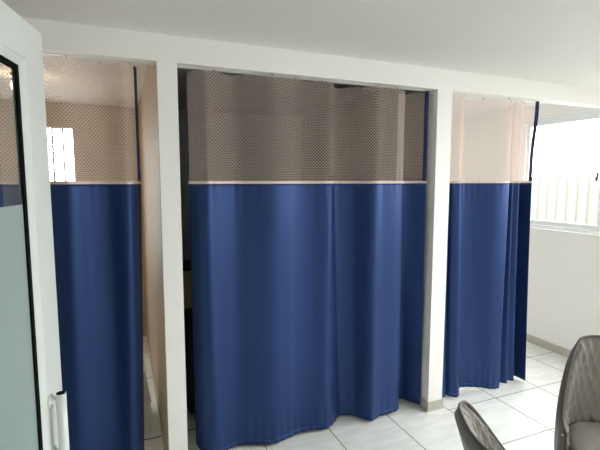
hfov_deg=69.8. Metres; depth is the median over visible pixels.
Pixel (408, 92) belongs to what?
wall
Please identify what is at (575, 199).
corrugated fence
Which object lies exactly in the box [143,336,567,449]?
floor
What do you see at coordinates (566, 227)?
window
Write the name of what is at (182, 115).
wall
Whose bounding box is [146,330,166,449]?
baseboard
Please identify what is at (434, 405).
baseboard
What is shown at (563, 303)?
wall
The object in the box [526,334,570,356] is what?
baseboard
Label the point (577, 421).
dining chair
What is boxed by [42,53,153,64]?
track
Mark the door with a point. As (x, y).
(33, 402)
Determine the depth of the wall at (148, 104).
2.78 m
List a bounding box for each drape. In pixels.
[0,184,143,449]
[189,183,425,449]
[442,183,531,393]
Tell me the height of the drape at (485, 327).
1.566 m
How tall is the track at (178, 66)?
0.004 m
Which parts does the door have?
handle mount, pull handle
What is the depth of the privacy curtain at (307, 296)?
2.59 m
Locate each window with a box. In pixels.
[50,127,75,180]
[521,109,599,237]
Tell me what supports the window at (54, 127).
in the wall at (182, 115)
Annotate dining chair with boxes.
[454,400,505,449]
[554,335,599,449]
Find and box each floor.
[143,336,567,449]
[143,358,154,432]
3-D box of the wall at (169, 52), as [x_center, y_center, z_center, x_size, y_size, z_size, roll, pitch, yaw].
[0.216,0.170,2.657,5.000,2.320,0.098,-2,6,-22]
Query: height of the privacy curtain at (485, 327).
2.167 m
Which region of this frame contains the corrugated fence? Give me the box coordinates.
[530,176,599,224]
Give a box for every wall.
[0,99,300,335]
[22,17,599,449]
[138,62,168,449]
[301,88,424,180]
[450,104,599,349]
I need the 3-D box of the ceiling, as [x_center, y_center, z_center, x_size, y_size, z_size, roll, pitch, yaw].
[0.805,-0.896,1.111,5.240,0.124,7.840,-2,6,-22]
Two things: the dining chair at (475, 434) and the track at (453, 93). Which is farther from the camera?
the track at (453, 93)
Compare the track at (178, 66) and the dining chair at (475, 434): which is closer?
the dining chair at (475, 434)
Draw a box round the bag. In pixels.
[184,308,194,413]
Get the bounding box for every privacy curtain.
[0,54,143,449]
[186,69,428,449]
[442,95,538,397]
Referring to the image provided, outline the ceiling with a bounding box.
[0,0,599,120]
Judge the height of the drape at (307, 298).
1.566 m
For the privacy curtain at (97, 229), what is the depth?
2.18 m
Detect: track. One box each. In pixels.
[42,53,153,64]
[178,66,429,91]
[453,93,548,102]
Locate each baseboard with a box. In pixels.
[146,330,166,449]
[418,397,443,411]
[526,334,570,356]
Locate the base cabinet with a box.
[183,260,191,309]
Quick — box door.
[0,0,69,449]
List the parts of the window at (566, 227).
sill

